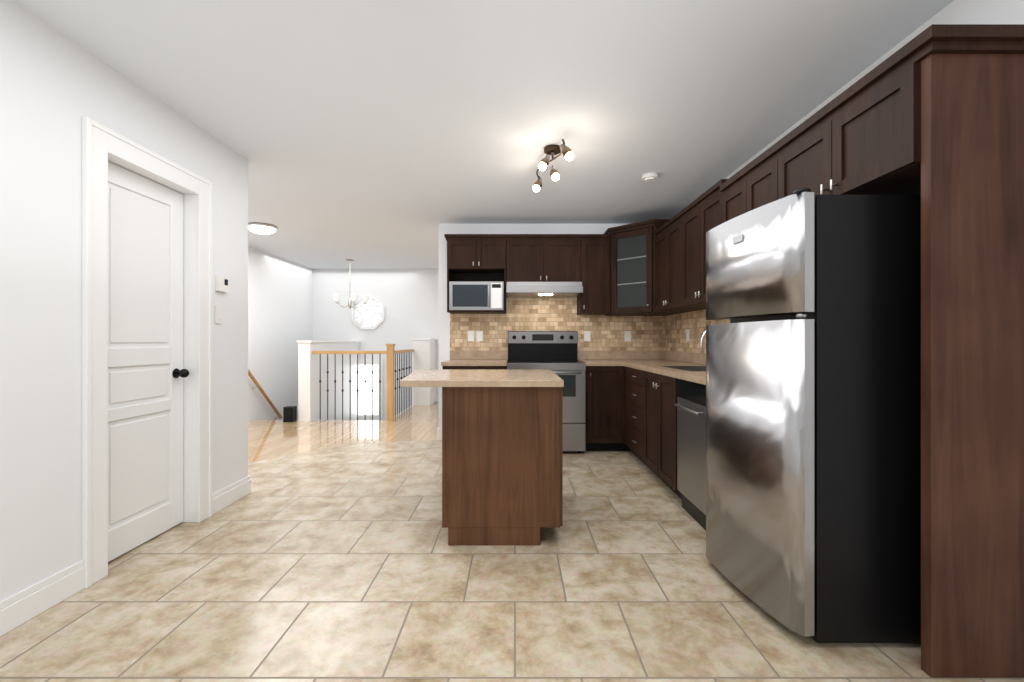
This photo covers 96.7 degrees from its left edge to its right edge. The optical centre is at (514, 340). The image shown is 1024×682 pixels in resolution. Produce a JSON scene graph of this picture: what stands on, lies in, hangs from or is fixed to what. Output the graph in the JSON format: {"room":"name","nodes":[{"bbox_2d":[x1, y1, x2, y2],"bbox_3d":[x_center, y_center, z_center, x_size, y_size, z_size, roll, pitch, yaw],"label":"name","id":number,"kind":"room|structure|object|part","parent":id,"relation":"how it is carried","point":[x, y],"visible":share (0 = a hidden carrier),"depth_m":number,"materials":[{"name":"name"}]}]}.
{"room":"kitchen","nodes":[
{"label":"kitchen","id":0,"kind":"room"},
{"bbox_2d":[0,0,247,600],"bbox_3d":[-2.860,-0.105,0.580,1.780,2.460,5.560,0,0,0],"label":"wall","id":1,"kind":"structure","parent":0,"point":[56,86],"depth_m":1.96,"materials":[{"name":"white paint"}]},
{"bbox_2d":[0,560,84,636],"bbox_3d":[-1.963,1.060,-0.065,0.014,0.130,4.270,0,0,0],"label":"baseboard","id":2,"kind":"structure","parent":1,"relation":"attached to","point":[28,603],"depth_m":1.88,"materials":[{"name":"white wood"}]},
{"bbox_2d":[82,117,212,587],"bbox_3d":[-2.018,0.052,2.500,0.144,2.146,0.863,0,0,0],"label":"door frame","id":3,"kind":"structure","parent":1,"relation":"attached to","point":[102,145],"depth_m":2.25,"materials":[{"name":"white wood"}]},
{"bbox_2d":[108,161,188,561],"bbox_3d":[-2.029,0.105,2.500,0.112,2.024,0.634,0,0,0],"label":"door","id":4,"kind":"structure","parent":1,"relation":"in","point":[147,373],"depth_m":2.52,"materials":[{"name":"white wood"}]},
{"bbox_2d":[215,306,221,323],"bbox_3d":[-1.964,-0.172,3.020,0.010,0.115,0.070,0,0,0],"label":"switch plate","id":5,"kind":"object","parent":1,"relation":"attached to","point":[218,314],"visible":1,"depth_m":3.01,"materials":[{"name":"white plastic"}]},
{"bbox_2d":[215,275,228,291],"bbox_3d":[-1.956,-0.383,3.040,0.027,0.105,0.100,0,0,0],"label":"thermostat","id":6,"kind":"object","parent":1,"relation":"attached to","point":[221,283],"visible":0.98,"depth_m":3.02,"materials":[{"name":"white plastic"}]},
{"bbox_2d":[213,476,250,513],"bbox_3d":[-1.963,1.060,3.152,0.014,0.130,0.444,0,0,0],"label":"baseboard","id":7,"kind":"structure","parent":1,"relation":"attached to","point":[230,494],"depth_m":3.14,"materials":[{"name":"white wood"}]},
{"bbox_2d":[248,246,312,419],"bbox_3d":[-3.800,0.545,5.905,0.100,3.760,5.290,0,0,0],"label":"wall","id":8,"kind":"structure","parent":0,"point":[280,307],"depth_m":7.13,"materials":[{"name":"white paint"}]},
{"bbox_2d":[297,341,359,420],"bbox_3d":[-2.965,1.210,7.417,0.200,2.430,2.064,0,0,0],"label":"wall","id":9,"kind":"structure","parent":0,"point":[308,363],"depth_m":6.95,"materials":[{"name":"white paint"}]},
{"bbox_2d":[248,402,441,462],"bbox_3d":[-1.015,1.275,5.960,5.670,0.300,4.980,0,0,0],"label":"floor","id":10,"kind":"structure","parent":0,"point":[269,439],"depth_m":5.60,"materials":[{"name":"beige wood"}]},
{"bbox_2d":[283,406,296,421],"bbox_3d":[-3.143,1.020,6.360,0.135,0.210,0.120,0,0,0],"label":"bin","id":11,"kind":"object","parent":10,"relation":"on","point":[289,413],"visible":1,"depth_m":6.30,"materials":[{"name":"black"}]},
{"bbox_2d":[248,344,413,420],"bbox_3d":[-2.724,0.556,6.781,2.592,1.325,1.390,0,0,-20],"label":"stair railing","id":12,"kind":"object","parent":10,"relation":"on","point":[391,352],"visible":0.92,"depth_m":6.47,"materials":[{"name":"brown wood"}]},
{"bbox_2d":[313,269,438,419],"bbox_3d":[-1.015,0.545,8.500,5.670,3.760,0.100,0,0,0],"label":"wall","id":13,"kind":"structure","parent":0,"point":[408,299],"depth_m":8.45,"materials":[{"name":"white paint"}]},
{"bbox_2d":[351,296,384,328],"bbox_3d":[-2.720,-0.520,8.432,0.610,0.610,0.034,0,0,0],"label":"window","id":14,"kind":"structure","parent":13,"relation":"in","point":[370,314],"depth_m":8.44,"materials":[{"name":"white glass"}]},
{"bbox_2d":[359,359,382,419],"bbox_3d":[-2.775,1.365,8.432,0.650,2.080,0.032,0,0,0],"label":"window","id":15,"kind":"structure","parent":13,"relation":"in","point":[376,391],"depth_m":8.42,"materials":[{"name":"white glass"}]},
{"bbox_2d":[412,338,436,405],"bbox_3d":[-1.620,0.540,8.152,0.330,1.170,0.594,0,0,0],"label":"wall","id":16,"kind":"structure","parent":0,"point":[424,354],"depth_m":7.87,"materials":[{"name":"white paint"}]},
{"bbox_2d":[13,0,953,268],"bbox_3d":[-1.015,-1.335,3.175,5.670,0.001,10.750,0,0,0],"label":"ceiling","id":17,"kind":"structure","parent":0,"point":[377,134],"depth_m":2.44,"materials":[{"name":"white paint"}]},
{"bbox_2d":[248,222,276,234],"bbox_3d":[-2.930,-1.305,5.270,0.300,0.130,0.300,0,0,0],"label":"light","id":18,"kind":"object","parent":17,"relation":"attached to","point":[261,228],"visible":0.92,"depth_m":5.18,"materials":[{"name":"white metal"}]},
{"bbox_2d":[332,259,368,308],"bbox_3d":[-2.719,-0.935,7.522,0.586,0.800,0.566,0,0,0],"label":"chandelier","id":19,"kind":"object","parent":17,"relation":"hanging from","point":[354,298],"visible":1,"depth_m":7.48,"materials":[{"name":"white glass"}]},
{"bbox_2d":[533,139,573,191],"bbox_3d":[0.252,-1.236,3.190,0.238,0.199,0.703,0,0,0],"label":"track light","id":20,"kind":"object","parent":17,"relation":"attached to","point":[564,150],"visible":1,"depth_m":3.10,"materials":[{"name":"brown metal"}]},
{"bbox_2d":[642,172,658,181],"bbox_3d":[1.090,-1.315,3.670,0.130,0.040,0.130,0,0,0],"label":"smoke detector","id":21,"kind":"object","parent":17,"relation":"attached to","point":[649,177],"visible":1,"depth_m":3.63,"materials":[{"name":"white plastic"}]},
{"bbox_2d":[0,441,1023,681],"bbox_3d":[-1.015,1.125,1.460,5.670,0.001,7.320,0,0,0],"label":"floor","id":22,"kind":"structure","parent":0,"point":[343,563],"depth_m":1.97,"materials":[{"name":"beige tile"}]},
{"bbox_2d":[442,366,481,368],"bbox_3d":[-0.539,0.688,4.869,0.382,0.876,0.617,0,0,0],"label":"base cabinet","id":23,"kind":"object","parent":22,"relation":"on","point":[443,367],"depth_m":4.56,"materials":[{"name":"brown wood"}]},
{"bbox_2d":[400,369,563,544],"bbox_3d":[-0.222,0.669,2.945,1.025,0.911,0.950,0,0,0],"label":"kitchen island","id":24,"kind":"object","parent":22,"relation":"on","point":[502,456],"visible":1,"depth_m":2.50,"materials":[{"name":"brown wood"}]},
{"bbox_2d":[482,366,506,368],"bbox_3d":[-0.273,0.688,4.869,0.382,0.876,0.617,0,0,0],"label":"base cabinet","id":25,"kind":"object","parent":22,"relation":"on","point":[483,367],"depth_m":4.56,"materials":[{"name":"brown wood"}]},
{"bbox_2d":[507,331,585,452],"bbox_3d":[0.311,0.507,4.794,0.778,1.235,0.724,0,0,0],"label":"stove","id":26,"kind":"object","parent":22,"relation":"on","point":[555,352],"visible":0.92,"depth_m":4.50,"materials":[{"name":"silver metal"}]},
{"bbox_2d":[577,359,621,450],"bbox_3d":[0.906,0.668,4.856,0.406,0.916,0.642,0,0,0],"label":"base cabinet","id":27,"kind":"object","parent":22,"relation":"on","point":[601,375],"depth_m":4.57,"materials":[{"name":"brown wood"}]},
{"bbox_3d":[0.881,0.230,4.856,0.356,0.040,0.642,0,0,0],"label":"top of the base cabinet","id":28,"kind":"part","parent":27,"relation":"part of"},
{"bbox_2d":[618,366,629,450],"bbox_3d":[1.377,0.688,4.460,0.680,0.876,0.239,0,0,0],"label":"base cabinet","id":29,"kind":"object","parent":22,"relation":"on","point":[623,372],"depth_m":4.56,"materials":[{"name":"brown wood"}]},
{"bbox_2d":[630,368,641,460],"bbox_3d":[1.403,0.688,4.069,0.628,0.876,0.543,0,0,0],"label":"base cabinet","id":30,"kind":"object","parent":22,"relation":"on","point":[633,410],"depth_m":4.08,"materials":[{"name":"brown wood"}]},
{"bbox_2d":[642,370,653,471],"bbox_3d":[1.403,0.688,3.635,0.628,0.876,0.440,0,0,0],"label":"base cabinet","id":31,"kind":"object","parent":22,"relation":"on","point":[647,377],"depth_m":3.75,"materials":[{"name":"brown wood"}]},
{"bbox_2d":[654,373,681,498],"bbox_3d":[1.403,0.688,3.312,0.628,0.876,0.440,0,0,0],"label":"base cabinet","id":32,"kind":"object","parent":22,"relation":"on","point":[665,387],"depth_m":3.32,"materials":[{"name":"brown wood"}]},
{"bbox_2d":[674,379,705,529],"bbox_3d":[1.385,0.690,2.837,0.651,0.871,0.498,0,0,0],"label":"dishwasher","id":33,"kind":"object","parent":22,"relation":"on","point":[690,404],"visible":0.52,"depth_m":2.83,"materials":[{"name":"silver"}]},
{"bbox_2d":[706,188,920,642],"bbox_3d":[1.333,0.283,1.998,0.753,1.684,0.673,0,0,0],"label":"fridge","id":34,"kind":"object","parent":22,"relation":"on","point":[813,439],"visible":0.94,"depth_m":1.67,"materials":[{"name":"silver metal"}]},
{"bbox_2d":[439,224,626,427],"bbox_3d":[0.425,-0.105,5.240,2.590,2.460,0.120,0,0,0],"label":"wall","id":35,"kind":"structure","parent":0,"point":[444,334],"depth_m":5.18,"materials":[{"name":"white paint"}]},
{"bbox_2d":[444,236,483,275],"bbox_3d":[-0.542,-0.937,5.008,0.368,0.336,0.337,0,0,0],"label":"upper cabinet","id":36,"kind":"object","parent":35,"relation":"attached to","point":[465,254],"depth_m":4.85,"materials":[{"name":"brown wood"}]},
{"bbox_2d":[441,359,507,365],"bbox_3d":[-0.411,0.230,4.864,0.658,0.040,0.627,0,0,0],"label":"countertop","id":37,"kind":"structure","parent":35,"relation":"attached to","point":[452,362],"depth_m":4.55,"materials":[{"name":"beige stone"}]},
{"bbox_2d":[484,236,507,275],"bbox_3d":[-0.281,-0.937,5.008,0.368,0.336,0.337,0,0,0],"label":"upper cabinet","id":38,"kind":"object","parent":35,"relation":"attached to","point":[495,247],"depth_m":4.85,"materials":[{"name":"brown wood"}]},
{"bbox_2d":[500,236,551,287],"bbox_3d":[0.106,-0.861,5.008,0.510,0.488,0.337,0,0,0],"label":"upper cabinet","id":39,"kind":"object","parent":35,"relation":"attached to","point":[529,257],"depth_m":4.85,"materials":[{"name":"brown wood"}]},
{"bbox_2d":[449,281,503,309],"bbox_3d":[-0.411,-0.481,4.984,0.578,0.304,0.355,0,0,0],"label":"microwave","id":40,"kind":"object","parent":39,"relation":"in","point":[476,295],"visible":0.94,"depth_m":4.84,"materials":[{"name":"silver metal"}]},
{"bbox_2d":[450,297,661,358],"bbox_3d":[0.474,-0.183,5.170,2.430,0.783,0.019,0,0,0],"label":"backsplash","id":41,"kind":"structure","parent":35,"relation":"attached to","point":[658,337],"depth_m":5.17,"materials":[{"name":"tile"}]},
{"bbox_2d":[468,331,473,340],"bbox_3d":[-0.500,-0.055,5.165,0.072,0.116,0.006,0,0,0],"label":"electrical outlet","id":42,"kind":"object","parent":41,"relation":"attached to","point":[470,335],"visible":1,"depth_m":5.16,"materials":[{"name":"white plastic"}]},
{"bbox_2d":[477,331,482,340],"bbox_3d":[-0.400,-0.055,5.165,0.072,0.116,0.006,0,0,0],"label":"electrical outlet","id":43,"kind":"object","parent":41,"relation":"attached to","point":[479,335],"visible":1,"depth_m":5.16,"materials":[{"name":"white plastic"}]},
{"bbox_2d":[584,331,589,340],"bbox_3d":[0.820,-0.055,5.165,0.072,0.116,0.006,0,0,0],"label":"electrical outlet","id":44,"kind":"object","parent":41,"relation":"attached to","point":[586,335],"visible":1,"depth_m":5.16,"materials":[{"name":"white plastic"}]},
{"bbox_2d":[625,331,630,340],"bbox_3d":[1.280,-0.055,5.165,0.072,0.116,0.006,0,0,0],"label":"electrical outlet","id":45,"kind":"object","parent":41,"relation":"attached to","point":[627,335],"visible":1,"depth_m":5.16,"materials":[{"name":"white plastic"}]},
{"bbox_2d":[552,236,575,281],"bbox_3d":[0.472,-0.861,5.008,0.454,0.488,0.337,0,0,0],"label":"upper cabinet","id":46,"kind":"object","parent":35,"relation":"attached to","point":[563,247],"depth_m":4.85,"materials":[{"name":"brown wood"}]},
{"bbox_2d":[576,236,603,314],"bbox_3d":[0.861,-0.702,4.980,0.437,0.806,0.393,0,0,0],"label":"upper cabinet","id":47,"kind":"object","parent":35,"relation":"attached to","point":[589,249],"depth_m":4.85,"materials":[{"name":"brown wood"}]},
{"bbox_2d":[506,282,582,296],"bbox_3d":[0.305,-0.552,4.918,0.786,0.125,0.515,0,0,0],"label":"range hood","id":48,"kind":"object","parent":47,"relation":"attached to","point":[544,289],"visible":1,"depth_m":4.72,"materials":[{"name":"silver metal"}]},
{"bbox_2d":[682,0,1023,361],"bbox_3d":[1.770,-0.105,3.125,0.100,2.460,10.650,0,0,0],"label":"wall","id":49,"kind":"structure","parent":0,"point":[982,12],"depth_m":1.76,"materials":[{"name":"white paint"}]},
{"bbox_2d":[600,220,685,315],"bbox_3d":[1.337,-0.725,4.809,0.762,0.880,0.736,0,0,0],"label":"upper cabinet","id":50,"kind":"object","parent":49,"relation":"attached to","point":[629,249],"depth_m":4.68,"materials":[{"name":"brown wood"}]},
{"bbox_2d":[614,330,705,384],"bbox_3d":[1.397,0.141,3.761,0.639,0.518,2.832,0,0,0],"label":"countertop","id":51,"kind":"structure","parent":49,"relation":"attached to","point":[692,372],"depth_m":3.78,"materials":[{"name":"beige stone"}]},
{"bbox_2d":[656,228,663,311],"bbox_3d":[1.548,-0.662,4.285,0.338,0.755,0.427,0,0,0],"label":"upper cabinet","id":52,"kind":"object","parent":49,"relation":"attached to","point":[659,235],"depth_m":4.35,"materials":[{"name":"brown wood"}]},
{"bbox_2d":[664,220,705,311],"bbox_3d":[1.548,-0.662,3.944,0.338,0.755,0.484,0,0,0],"label":"upper cabinet","id":53,"kind":"object","parent":49,"relation":"attached to","point":[670,228],"depth_m":4.07,"materials":[{"name":"brown wood"}]},
{"bbox_2d":[676,204,705,307],"bbox_3d":[1.548,-0.662,3.574,0.338,0.755,0.483,0,0,0],"label":"upper cabinet","id":54,"kind":"object","parent":49,"relation":"attached to","point":[686,222],"depth_m":3.69,"materials":[{"name":"brown wood"}]},
{"bbox_2d":[662,309,729,363],"bbox_3d":[1.710,-0.053,3.880,0.019,0.523,2.599,0,0,0],"label":"backsplash","id":55,"kind":"structure","parent":49,"relation":"attached to","point":[675,347],"depth_m":4.56,"materials":[{"name":"tile"}]},
{"bbox_2d":[686,329,689,340],"bbox_3d":[1.705,-0.055,4.486,0.006,0.116,0.072,0,0,0],"label":"outlet","id":56,"kind":"object","parent":55,"relation":"attached to","point":[688,335],"visible":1,"depth_m":4.47,"materials":[{"name":"white plastic"}]},
{"bbox_2d":[696,180,727,303],"bbox_3d":[1.548,-0.662,3.233,0.338,0.755,0.426,0,0,0],"label":"upper cabinet","id":57,"kind":"object","parent":49,"relation":"attached to","point":[708,206],"depth_m":3.33,"materials":[{"name":"brown wood"}]},
{"bbox_2d":[720,180,735,223],"bbox_3d":[1.544,-0.802,2.828,0.347,0.375,0.380,0,0,0],"label":"upper cabinet","id":58,"kind":"object","parent":49,"relation":"attached to","point":[728,193],"depth_m":2.93,"materials":[{"name":"brown wood"}]},
{"bbox_2d":[736,156,767,216],"bbox_3d":[1.544,-0.802,2.535,0.347,0.375,0.436,0,0,0],"label":"upper cabinet","id":59,"kind":"object","parent":49,"relation":"attached to","point":[752,184],"depth_m":2.64,"materials":[{"name":"brown wood"}]},
{"bbox_2d":[768,120,815,202],"bbox_3d":[1.544,-0.802,2.171,0.347,0.375,0.521,0,0,0],"label":"upper cabinet","id":60,"kind":"object","parent":49,"relation":"attached to","point":[791,166],"depth_m":2.25,"materials":[{"name":"brown wood"}]},
{"bbox_2d":[816,44,1023,194],"bbox_3d":[1.544,-0.802,1.794,0.347,0.375,0.463,0,0,0],"label":"upper cabinet","id":61,"kind":"object","parent":49,"relation":"attached to","point":[862,136],"depth_m":1.74,"materials":[{"name":"brown wood"}]},
{"bbox_2d":[921,54,1023,677],"bbox_3d":[1.554,0.083,1.540,0.327,2.085,0.040,0,0,0],"label":"panel","id":62,"kind":"object","parent":61,"relation":"attached to","point":[972,365],"visible":1,"depth_m":1.52,"materials":[{"name":"brown wood"}]}
]}

